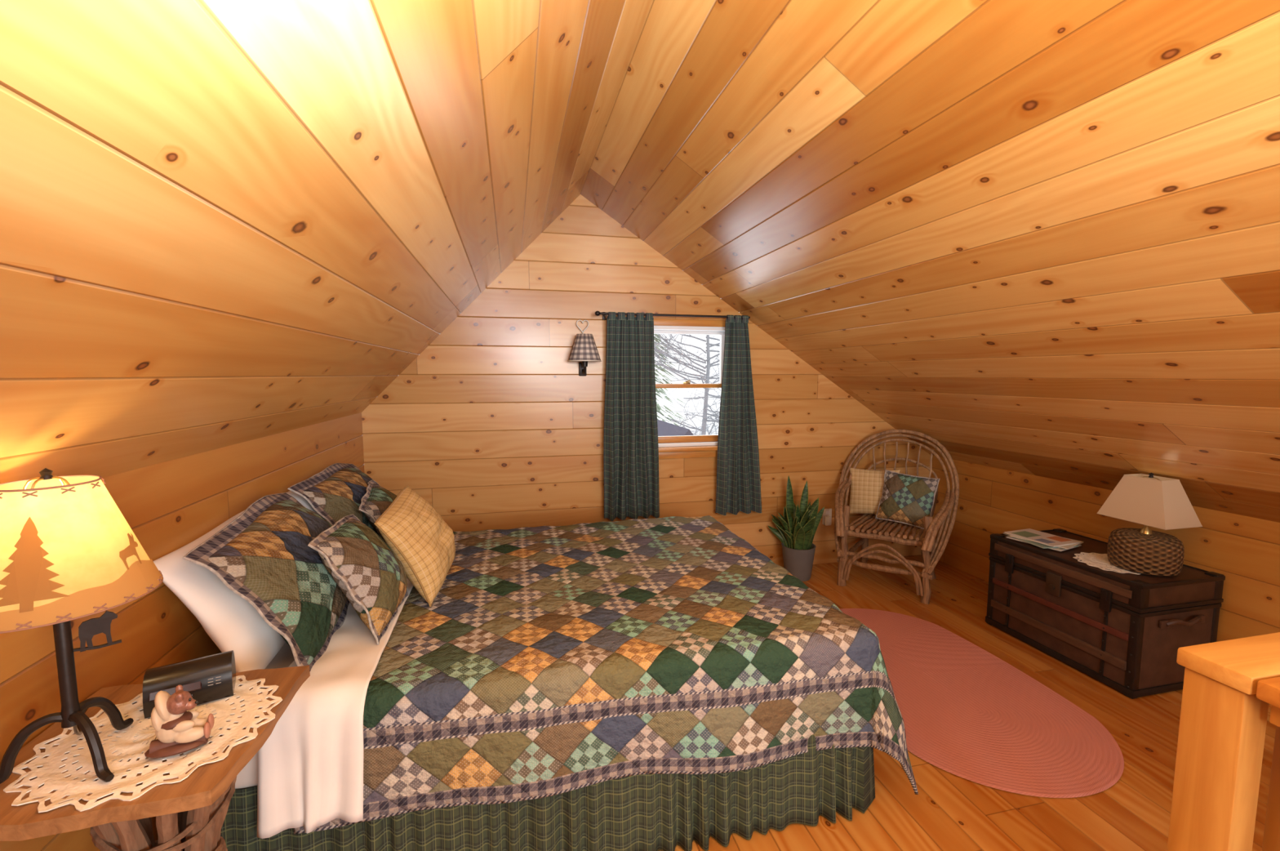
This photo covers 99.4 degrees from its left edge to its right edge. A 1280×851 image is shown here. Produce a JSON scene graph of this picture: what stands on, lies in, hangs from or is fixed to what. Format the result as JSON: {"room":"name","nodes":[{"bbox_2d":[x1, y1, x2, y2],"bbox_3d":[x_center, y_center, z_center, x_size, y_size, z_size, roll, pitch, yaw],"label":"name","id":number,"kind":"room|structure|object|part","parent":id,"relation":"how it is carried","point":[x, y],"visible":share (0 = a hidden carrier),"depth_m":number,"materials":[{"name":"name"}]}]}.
{"room":"attic bedroom","nodes":[
{"label":"attic bedroom","id":0,"kind":"room"},
{"bbox_2d":[0,412,364,850],"bbox_3d":[-1.080,0.764,0.746,0.002,1.240,5.440,-1,6,-13],"label":"wall","id":1,"kind":"structure","parent":0,"point":[169,505],"depth_m":1.40,"materials":[{"name":"brown wood"}]},
{"bbox_2d":[0,0,1279,522],"bbox_3d":[0.917,-0.366,1.111,4.143,1.822,5.440,-1,6,-13],"label":"ceiling","id":2,"kind":"structure","parent":0,"point":[1038,237],"depth_m":1.40,"materials":[{"name":"brown wood"}]},
{"bbox_2d":[361,194,930,567],"bbox_3d":[0.297,-0.209,3.766,4.097,2.592,0.002,-1,6,-13],"label":"wall","id":3,"kind":"structure","parent":0,"point":[492,424],"depth_m":3.57,"materials":[{"name":"brown wood"}]},
{"bbox_2d":[568,319,601,375],"bbox_3d":[-0.355,-0.499,3.469,0.215,0.364,0.222,-1,6,-13],"label":"wall sconce","id":4,"kind":"object","parent":3,"relation":"attached to","point":[584,349],"visible":1,"depth_m":3.41,"materials":[{"name":"fabric"}]},
{"bbox_3d":[-0.379,-0.372,3.582,0.050,0.090,0.016,-1,6,-13],"label":"plate","id":5,"kind":"part","parent":4,"relation":"part of","materials":[{"name":"metal"}]},
{"bbox_3d":[-0.354,-0.496,3.465,0.210,0.171,0.210,-1,6,-13],"label":"lamp shade","id":6,"kind":"part","parent":4,"relation":"part of","materials":[{"name":"fabric"}]},
{"bbox_3d":[-0.354,-0.413,3.473,0.215,0.008,0.215,-1,6,-13],"label":"shade trim","id":7,"kind":"part","parent":4,"relation":"part of","materials":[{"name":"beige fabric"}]},
{"bbox_3d":[-0.364,-0.387,3.518,0.040,0.108,0.126,-1,6,-13],"label":"arm","id":8,"kind":"part","parent":4,"relation":"part of","materials":[{"name":"metal"}]},
{"bbox_2d":[595,311,750,319],"bbox_3d":[0.222,-0.729,3.639,1.070,0.050,0.116,-1,6,-13],"label":"curtain rod","id":9,"kind":"object","parent":3,"relation":"attached to","point":[597,313],"visible":0.82,"depth_m":3.59,"materials":[{"name":"metal"}]},
{"bbox_2d":[603,311,659,520],"bbox_3d":[-0.052,-0.053,3.598,0.382,1.371,0.070,-1,6,-13],"label":"curtain","id":10,"kind":"object","parent":9,"relation":"hanging from","point":[630,442],"visible":1,"depth_m":3.60,"materials":[{"name":"green fabric"}]},
{"bbox_2d":[715,315,761,515],"bbox_3d":[0.712,-0.065,3.777,0.352,1.381,0.070,-1,6,-13],"label":"curtain","id":11,"kind":"object","parent":9,"relation":"hanging from","point":[738,467],"visible":1,"depth_m":3.78,"materials":[{"name":"green fabric"}]},
{"bbox_2d":[653,318,725,458],"bbox_3d":[0.328,-0.253,3.802,0.780,0.957,0.184,-1,6,-13],"label":"window","id":12,"kind":"structure","parent":3,"relation":"in","point":[700,446],"depth_m":3.79,"materials":[{"name":"white paint"}]},
{"bbox_3d":[0.340,0.188,3.790,0.760,0.080,0.075,-1,6,-13],"label":"sill","id":13,"kind":"part","parent":12,"relation":"part of","materials":[{"name":"brown wood"}]},
{"bbox_3d":[0.323,0.095,3.853,0.608,0.045,0.030,-1,6,-13],"label":"sash rail","id":14,"kind":"part","parent":12,"relation":"part of","materials":[{"name":"brown wood"}]},
{"bbox_3d":[0.323,-0.278,3.818,0.608,0.028,0.030,-1,6,-13],"label":"sash rail","id":15,"kind":"part","parent":12,"relation":"part of","materials":[{"name":"brown wood"}]},
{"bbox_3d":[0.316,-0.656,3.815,0.608,0.028,0.030,-1,6,-13],"label":"sash rail","id":16,"kind":"part","parent":12,"relation":"part of","materials":[{"name":"white paint"}]},
{"bbox_3d":[0.337,-0.290,3.758,0.780,0.874,0.018,-1,6,-13],"label":"casing","id":17,"kind":"part","parent":12,"relation":"part of","materials":[{"name":"brown wood"}]},
{"bbox_3d":[0.316,-0.468,3.833,0.608,0.405,0.028,-1,6,-13],"label":"sash","id":18,"kind":"part","parent":12,"relation":"part of","materials":[{"name":"white paint"}]},
{"bbox_2d":[822,508,831,525],"bbox_3d":[1.421,0.691,4.090,0.075,0.119,0.048,-1,6,-13],"label":"wall outlet","id":19,"kind":"object","parent":3,"relation":"attached to","point":[827,514],"visible":0.96,"depth_m":4.09,"materials":[{"name":"beige plastic"}]},
{"bbox_2d":[822,515,831,525],"bbox_3d":[1.411,0.716,4.085,0.050,0.070,0.040,-1,6,-13],"label":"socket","id":20,"kind":"object","parent":19,"relation":"attached to","point":[827,519],"depth_m":4.07,"materials":[{"name":"beige plastic"}]},
{"bbox_2d":[658,555,1275,850],"bbox_3d":[0.915,1.328,1.269,4.137,0.002,5.440,-1,6,-13],"label":"floor","id":21,"kind":"structure","parent":0,"point":[949,811],"depth_m":1.88,"materials":[{"name":"brown wood"}]},
{"bbox_2d":[0,665,310,850],"bbox_3d":[-0.930,0.967,1.070,0.409,0.765,0.416,-1,6,-13],"label":"nightstand","id":22,"kind":"object","parent":21,"relation":"on","point":[190,813],"visible":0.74,"depth_m":0.95,"materials":[{"name":"brown wood"}]},
{"bbox_3d":[-0.947,0.986,0.980,0.036,0.741,0.112,2,6,22],"label":"leg","id":23,"kind":"part","parent":22,"relation":"part of","materials":[{"name":"brown wood"}]},
{"bbox_3d":[-0.893,0.987,0.969,0.040,0.743,0.124,-1,6,-13],"label":"leg","id":24,"kind":"part","parent":22,"relation":"part of","materials":[{"name":"brown wood"}]},
{"bbox_2d":[3,675,282,812],"bbox_3d":[-0.916,0.583,1.036,0.390,0.005,0.391,-1,6,-13],"label":"lace doily","id":25,"kind":"object","parent":22,"relation":"on","point":[131,741],"visible":0.63,"depth_m":0.97,"materials":[{"name":"beige fabric"}]},
{"bbox_2d":[0,467,163,783],"bbox_3d":[-0.987,0.327,0.947,0.265,0.520,0.323,-1,6,-13],"label":"table lamp","id":26,"kind":"object","parent":25,"relation":"on","point":[68,552],"visible":1,"depth_m":0.88,"materials":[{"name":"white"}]},
{"bbox_3d":[-0.980,0.193,0.906,0.260,0.197,0.260,-1,6,-13],"label":"lamp shade","id":27,"kind":"part","parent":26,"relation":"part of","materials":[{"name":"yellow paper"}]},
{"bbox_3d":[-1.058,0.540,1.022,0.015,0.082,0.204,-5,7,-41],"label":"cord","id":28,"kind":"part","parent":26,"relation":"part of","materials":[{"name":"black plastic"}]},
{"bbox_2d":[144,684,214,758],"bbox_3d":[-0.830,0.527,0.974,0.097,0.118,0.052,-3,6,-28],"label":"bear figurine","id":29,"kind":"object","parent":25,"relation":"on","point":[178,731],"visible":1,"depth_m":0.96,"materials":[{"name":"beige ceramic"}]},
{"bbox_2d":[142,649,235,718],"bbox_3d":[-0.936,0.531,1.133,0.140,0.078,0.091,-4,6,-33],"label":"alarm clock","id":30,"kind":"object","parent":25,"relation":"on","point":[211,677],"visible":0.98,"depth_m":1.11,"materials":[{"name":"black plastic"}]},
{"bbox_3d":[-1.009,0.976,1.085,0.114,0.741,0.032,1,5,9],"label":"leg","id":31,"kind":"part","parent":22,"relation":"part of","materials":[{"name":"brown wood"}]},
{"bbox_3d":[-0.843,0.985,0.994,0.035,0.742,0.125,-5,7,-42],"label":"leg","id":32,"kind":"part","parent":22,"relation":"part of","materials":[{"name":"brown wood"}]},
{"bbox_3d":[-0.939,0.969,1.164,0.040,0.742,0.120,-1,6,-13],"label":"leg","id":33,"kind":"part","parent":22,"relation":"part of","materials":[{"name":"brown wood"}]},
{"bbox_3d":[-0.815,0.980,1.040,0.126,0.743,0.035,2,6,16],"label":"leg","id":34,"kind":"part","parent":22,"relation":"part of","materials":[{"name":"brown wood"}]},
{"bbox_3d":[-0.820,0.974,1.101,0.119,0.743,0.036,-2,6,-20],"label":"leg","id":35,"kind":"part","parent":22,"relation":"part of","materials":[{"name":"brown wood"}]},
{"bbox_3d":[-0.830,0.972,1.137,0.138,0.743,0.035,-4,7,-40],"label":"leg","id":36,"kind":"part","parent":22,"relation":"part of","materials":[{"name":"brown wood"}]},
{"bbox_2d":[235,642,294,789],"bbox_3d":[-0.387,0.928,2.292,2.000,0.602,1.500,-1,6,-13],"label":"bed","id":37,"kind":"object","parent":21,"relation":"on","point":[247,777],"visible":0.02,"depth_m":1.38,"materials":[{"name":"fabric"}]},
{"bbox_2d":[153,510,285,671],"bbox_3d":[-1.187,0.479,1.682,0.243,0.355,0.653,-2,6,-16],"label":"bed pillow","id":38,"kind":"object","parent":37,"relation":"on","point":[231,621],"visible":0.32,"depth_m":1.42,"materials":[{"name":"white fabric"}]},
{"bbox_2d":[285,472,326,520],"bbox_3d":[-1.348,0.415,2.365,0.248,0.355,0.649,-1,5,-12],"label":"bed pillow","id":39,"kind":"object","parent":37,"relation":"on","point":[301,500],"visible":0.02,"depth_m":2.15,"materials":[{"name":"white fabric"}]},
{"bbox_2d":[220,733,875,850],"bbox_3d":[-0.345,1.028,2.269,2.038,0.392,1.524,-1,6,-13],"label":"bed skirt","id":40,"kind":"object","parent":37,"relation":"hanging from","point":[665,811],"visible":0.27,"depth_m":1.60,"materials":[{"name":"green fabric"}]},
{"bbox_2d":[293,515,918,834],"bbox_3d":[-0.180,0.861,2.321,1.793,0.519,1.698,-1,6,-13],"label":"quilt","id":41,"kind":"object","parent":37,"relation":"on","point":[545,660],"visible":0.92,"depth_m":1.67,"materials":[{"name":"multicoloured fabric"}]},
{"bbox_2d":[257,577,413,838],"bbox_3d":[-1.000,0.769,2.118,0.247,0.335,1.631,-1,6,-13],"label":"sheet","id":42,"kind":"object","parent":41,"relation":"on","point":[310,765],"visible":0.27,"depth_m":1.37,"materials":[{"name":"white fabric"}]},
{"bbox_2d":[182,492,350,670],"bbox_3d":[-1.089,0.458,1.730,0.299,0.413,0.722,-2,6,-17],"label":"pillow sham","id":43,"kind":"object","parent":42,"relation":"on","point":[264,556],"visible":0.76,"depth_m":1.53,"materials":[{"name":"multicoloured fabric"}]},
{"bbox_2d":[287,462,381,537],"bbox_3d":[-1.270,0.394,2.446,0.294,0.406,0.728,-1,5,-11],"label":"pillow sham","id":44,"kind":"object","parent":42,"relation":"on","point":[336,491],"visible":0.42,"depth_m":2.25,"materials":[{"name":"multicoloured fabric"}]},
{"bbox_2d":[307,514,408,644],"bbox_3d":[-0.893,0.481,1.776,0.224,0.325,0.404,-1,5,-12],"label":"throw pillow","id":45,"kind":"object","parent":42,"relation":"on","point":[374,580],"visible":1,"depth_m":1.67,"materials":[{"name":"multicoloured fabric"}]},
{"bbox_2d":[359,479,396,541],"bbox_3d":[-1.080,0.432,2.369,0.222,0.347,0.378,-2,6,-22],"label":"throw pillow","id":46,"kind":"object","parent":42,"relation":"on","point":[376,499],"visible":0.47,"depth_m":2.26,"materials":[{"name":"multicoloured fabric"}]},
{"bbox_2d":[373,485,455,606],"bbox_3d":[-0.836,0.442,2.068,0.226,0.366,0.420,0,5,-5],"label":"throw pillow","id":47,"kind":"object","parent":41,"relation":"on","point":[416,534],"visible":0.97,"depth_m":1.94,"materials":[{"name":"beige fabric"}]},
{"bbox_2d":[768,475,824,581],"bbox_3d":[1.131,0.723,3.843,0.359,0.721,0.327,-1,6,-13],"label":"snake plant","id":48,"kind":"object","parent":21,"relation":"on","point":[797,529],"visible":1,"depth_m":3.79,"materials":[{"name":"green plant"}]},
{"bbox_3d":[1.126,0.965,3.864,0.236,0.235,0.236,-1,6,-13],"label":"pot","id":49,"kind":"part","parent":48,"relation":"part of","materials":[{"name":"grey ceramic"}]},
{"bbox_2d":[834,429,959,604],"bbox_3d":[1.728,0.575,3.721,0.767,1.053,0.642,4,7,35],"label":"armchair","id":50,"kind":"object","parent":21,"relation":"on","point":[931,556],"visible":0.89,"depth_m":3.64,"materials":[{"name":"brown wood"}]},
{"bbox_3d":[1.417,0.568,3.846,0.069,0.321,0.500,3,6,26],"label":"arm","id":51,"kind":"part","parent":50,"relation":"part of"},
{"bbox_3d":[1.394,0.822,3.709,0.066,0.556,0.080,4,7,35],"label":"leg","id":52,"kind":"part","parent":50,"relation":"part of","materials":[{"name":"brown wood"}]},
{"bbox_3d":[1.440,0.573,3.831,0.068,0.316,0.499,3,6,26],"label":"arm","id":53,"kind":"part","parent":50,"relation":"part of"},
{"bbox_3d":[1.701,0.842,4.087,0.054,0.453,0.096,-1,5,-7],"label":"leg","id":54,"kind":"part","parent":50,"relation":"part of","materials":[{"name":"brown wood"}]},
{"bbox_2d":[848,467,900,514],"bbox_3d":[1.695,0.483,3.936,0.342,0.343,0.157,2,6,23],"label":"throw pillow","id":55,"kind":"object","parent":50,"relation":"on","point":[867,485],"visible":0.53,"depth_m":3.92,"materials":[{"name":"beige fabric"}]},
{"bbox_3d":[1.724,0.686,3.727,0.497,0.041,0.511,4,7,35],"label":"seat","id":56,"kind":"part","parent":50,"relation":"part of","materials":[{"name":"brown wood"}]},
{"bbox_3d":[1.738,0.714,3.750,0.582,0.068,0.544,4,7,35],"label":"seat frame","id":57,"kind":"part","parent":50,"relation":"part of","materials":[{"name":"brown wood"}]},
{"bbox_2d":[875,469,939,528],"bbox_3d":[1.822,0.504,3.709,0.369,0.352,0.164,5,7,44],"label":"throw pillow","id":58,"kind":"object","parent":50,"relation":"on","point":[906,499],"visible":0.91,"depth_m":3.67,"materials":[{"name":"multicoloured fabric"}]},
{"bbox_3d":[1.808,0.848,3.425,0.062,0.557,0.080,0,5,-5],"label":"leg","id":59,"kind":"part","parent":50,"relation":"part of","materials":[{"name":"brown wood"}]},
{"bbox_3d":[2.057,0.868,3.832,0.098,0.449,0.057,-1,6,-16],"label":"leg","id":60,"kind":"part","parent":50,"relation":"part of","materials":[{"name":"brown wood"}]},
{"bbox_3d":[1.926,0.605,3.489,0.068,0.316,0.499,5,7,44],"label":"arm","id":61,"kind":"part","parent":50,"relation":"part of"},
{"bbox_3d":[1.948,0.603,3.473,0.069,0.321,0.500,5,7,44],"label":"arm","id":62,"kind":"part","parent":50,"relation":"part of"},
{"bbox_2d":[840,608,1124,797],"bbox_3d":[1.372,1.195,2.592,0.965,0.007,1.520,-1,6,-13],"label":"oval rug","id":63,"kind":"object","parent":21,"relation":"on","point":[967,712],"visible":0.7,"depth_m":2.26,"materials":[{"name":"pink fabric"}]},
{"bbox_2d":[985,528,1225,698],"bbox_3d":[2.332,0.915,2.795,0.516,0.530,0.815,-1,6,-13],"label":"trunk","id":64,"kind":"object","parent":21,"relation":"on","point":[1126,632],"visible":0.95,"depth_m":2.54,"materials":[{"name":"wood"}]},
{"bbox_3d":[2.030,0.952,3.123,0.040,0.395,0.036,-1,6,-13],"label":"corner post","id":65,"kind":"part","parent":64,"relation":"part of","materials":[{"name":"metal"}]},
{"bbox_3d":[2.037,0.688,3.096,0.050,0.135,0.050,-1,6,-13],"label":"lid corner","id":66,"kind":"part","parent":64,"relation":"part of","materials":[{"name":"wood"}]},
{"bbox_2d":[1006,535,1081,551],"bbox_3d":[2.198,0.631,2.961,0.205,0.006,0.268,-3,6,-27],"label":"magazine","id":67,"kind":"object","parent":64,"relation":"on","point":[1008,536],"visible":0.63,"depth_m":2.85,"materials":[{"name":"beige paper"}]},
{"bbox_2d":[1003,532,1078,548],"bbox_3d":[2.183,0.624,2.969,0.205,0.006,0.268,-1,5,-7],"label":"magazine","id":68,"kind":"object","parent":67,"relation":"on","point":[1039,544],"visible":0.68,"depth_m":2.88,"materials":[{"name":"beige paper"}]},
{"bbox_2d":[1009,534,1083,549],"bbox_3d":[2.213,0.618,2.957,0.205,0.006,0.268,-4,6,-33],"label":"magazine","id":69,"kind":"object","parent":68,"relation":"on","point":[1068,546],"visible":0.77,"depth_m":2.85,"materials":[{"name":"beige paper"}]},
{"bbox_2d":[1004,528,1080,546],"bbox_3d":[2.192,0.611,2.966,0.205,0.007,0.268,-2,6,-19],"label":"magazine","id":70,"kind":"object","parent":69,"relation":"on","point":[1042,537],"visible":1,"depth_m":2.95,"materials":[{"name":"beige paper"}]},
{"bbox_2d":[1011,530,1040,537],"bbox_3d":[2.144,0.603,3.013,0.110,0.001,0.090,-2,6,-19],"label":"picture","id":71,"kind":"object","parent":70,"relation":"on","point":[1017,533],"depth_m":3.01,"materials":[{"name":"green paper"}]},
{"bbox_2d":[1035,537,1053,543],"bbox_3d":[2.155,0.615,2.890,0.060,0.001,0.070,-2,6,-19],"label":"picture","id":72,"kind":"object","parent":70,"relation":"on","point":[1042,540],"depth_m":2.89,"materials":[{"name":"blue"}]},
{"bbox_2d":[1046,535,1071,542],"bbox_3d":[2.259,0.612,2.926,0.080,0.001,0.080,-2,6,-19],"label":"picture","id":73,"kind":"object","parent":70,"relation":"on","point":[1056,538],"depth_m":2.92,"materials":[{"name":"brown paper"}]},
{"bbox_3d":[2.469,0.679,3.197,0.050,0.135,0.050,-1,6,-13],"label":"lid corner","id":74,"kind":"part","parent":64,"relation":"part of","materials":[{"name":"metal"}]},
{"bbox_3d":[2.336,0.719,2.796,0.486,0.120,0.766,-1,6,-13],"label":"lid","id":75,"kind":"part","parent":64,"relation":"part of","materials":[{"name":"brown wood"}]},
{"bbox_2d":[1072,551,1141,574],"bbox_3d":[2.301,0.666,2.633,0.315,0.005,0.315,-1,6,-13],"label":"lace doily","id":76,"kind":"object","parent":64,"relation":"on","point":[1095,558],"visible":0.42,"depth_m":2.65,"materials":[{"name":"white fabric"}]},
{"bbox_2d":[1097,472,1202,576],"bbox_3d":[2.370,0.444,2.535,0.264,0.454,0.287,-1,6,-13],"label":"table lamp","id":77,"kind":"object","parent":76,"relation":"on","point":[1148,500],"visible":1,"depth_m":2.46,"materials":[{"name":"fabric"}]},
{"bbox_3d":[2.370,0.340,2.526,0.218,0.199,0.286,-1,6,-13],"label":"lamp shade","id":78,"kind":"part","parent":77,"relation":"part of","materials":[{"name":"beige fabric"}]},
{"bbox_3d":[2.370,0.439,2.535,0.220,0.006,0.287,-1,6,-13],"label":"shade trim","id":79,"kind":"part","parent":77,"relation":"part of","materials":[{"name":"beige fabric"}]},
{"bbox_3d":[2.370,0.242,2.516,0.108,0.006,0.155,-1,6,-13],"label":"shade trim","id":80,"kind":"part","parent":77,"relation":"part of","materials":[{"name":"beige fabric"}]},
{"bbox_3d":[2.197,1.019,2.414,0.040,0.395,0.036,-1,6,-13],"label":"corner post","id":81,"kind":"part","parent":64,"relation":"part of","materials":[{"name":"metal"}]},
{"bbox_3d":[2.202,0.754,2.394,0.050,0.135,0.050,-1,6,-13],"label":"lid corner","id":82,"kind":"part","parent":64,"relation":"part of","materials":[{"name":"metal"}]},
{"bbox_3d":[2.428,0.874,2.415,0.260,0.044,0.041,-1,6,-13],"label":"handle","id":83,"kind":"part","parent":64,"relation":"part of","materials":[{"name":"brown leather"}]},
{"bbox_3d":[2.635,0.745,2.495,0.050,0.135,0.050,-1,6,-13],"label":"lid corner","id":84,"kind":"part","parent":64,"relation":"part of","materials":[{"name":"metal"}]},
{"bbox_3d":[2.641,1.009,2.517,0.040,0.395,0.036,-1,6,-13],"label":"corner post","id":85,"kind":"part","parent":64,"relation":"part of","materials":[{"name":"metal"}]},
{"bbox_2d":[1167,631,1279,850],"bbox_3d":[1.780,0.919,0.690,1.280,0.920,1.115,-1,6,-13],"label":"stair railing","id":86,"kind":"object","parent":21,"relation":"on","point":[1229,686],"visible":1,"depth_m":1.00,"materials":[{"name":"brown wood"}]},
{"bbox_3d":[1.665,0.433,1.135,1.280,0.034,0.110,-1,6,-13],"label":"handrail","id":87,"kind":"part","parent":86,"relation":"part of","materials":[{"name":"brown wood"}]},
{"bbox_3d":[1.233,0.496,0.461,0.130,0.034,1.000,-1,6,-13],"label":"handrail","id":88,"kind":"part","parent":86,"relation":"part of","materials":[{"name":"brown wood"}]},
{"bbox_3d":[1.785,0.523,0.634,1.198,0.050,1.078,-1,6,-13],"label":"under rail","id":89,"kind":"part","parent":86,"relation":"part of","materials":[{"name":"brown wood"}]},
{"bbox_2d":[930,455,1279,705],"bbox_3d":[2.910,0.877,1.698,0.002,0.836,5.440,-1,6,-13],"label":"wall","id":90,"kind":"structure","parent":0,"point":[1245,549],"depth_m":3.09,"materials":[{"name":"brown wood"}]},
{"label":"outside","id":91,"kind":"structure","parent":0,"visible":0},
{"bbox_2d":[685,426,718,435],"bbox_3d":[-0.209,1.893,23.033,40.000,0.001,35.600,-1,6,-13],"label":"ground","id":92,"kind":"structure","parent":91,"point":[709,427],"depth_m":39.68,"materials":[{"name":"white snow"}]},
{"bbox_2d":[653,333,685,426],"bbox_3d":[-0.022,-1.003,13.205,3.276,7.606,3.200,-1,6,-13],"label":"evergreen tree","id":93,"kind":"object","parent":92,"relation":"on","point":[658,406],"visible":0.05,"depth_m":13.02,"materials":[{"name":"plant"}]},
{"bbox_2d":[657,419,693,435],"bbox_3d":[0.303,1.725,6.115,1.400,3.500,1.200,-1,6,-13],"label":"garden shed","id":94,"kind":"object","parent":92,"relation":"on","point":[664,428],"visible":0.08,"depth_m":5.84,"materials":[{"name":"grey"}]},
{"bbox_2d":[653,333,720,435],"bbox_3d":[1.319,0.134,9.392,4.160,6.061,4.068,-5,8,-44],"label":"bare tree","id":95,"kind":"object","parent":92,"relation":"on","point":[704,428],"visible":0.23,"depth_m":9.13,"materials":[{"name":"white plant"}]}
]}

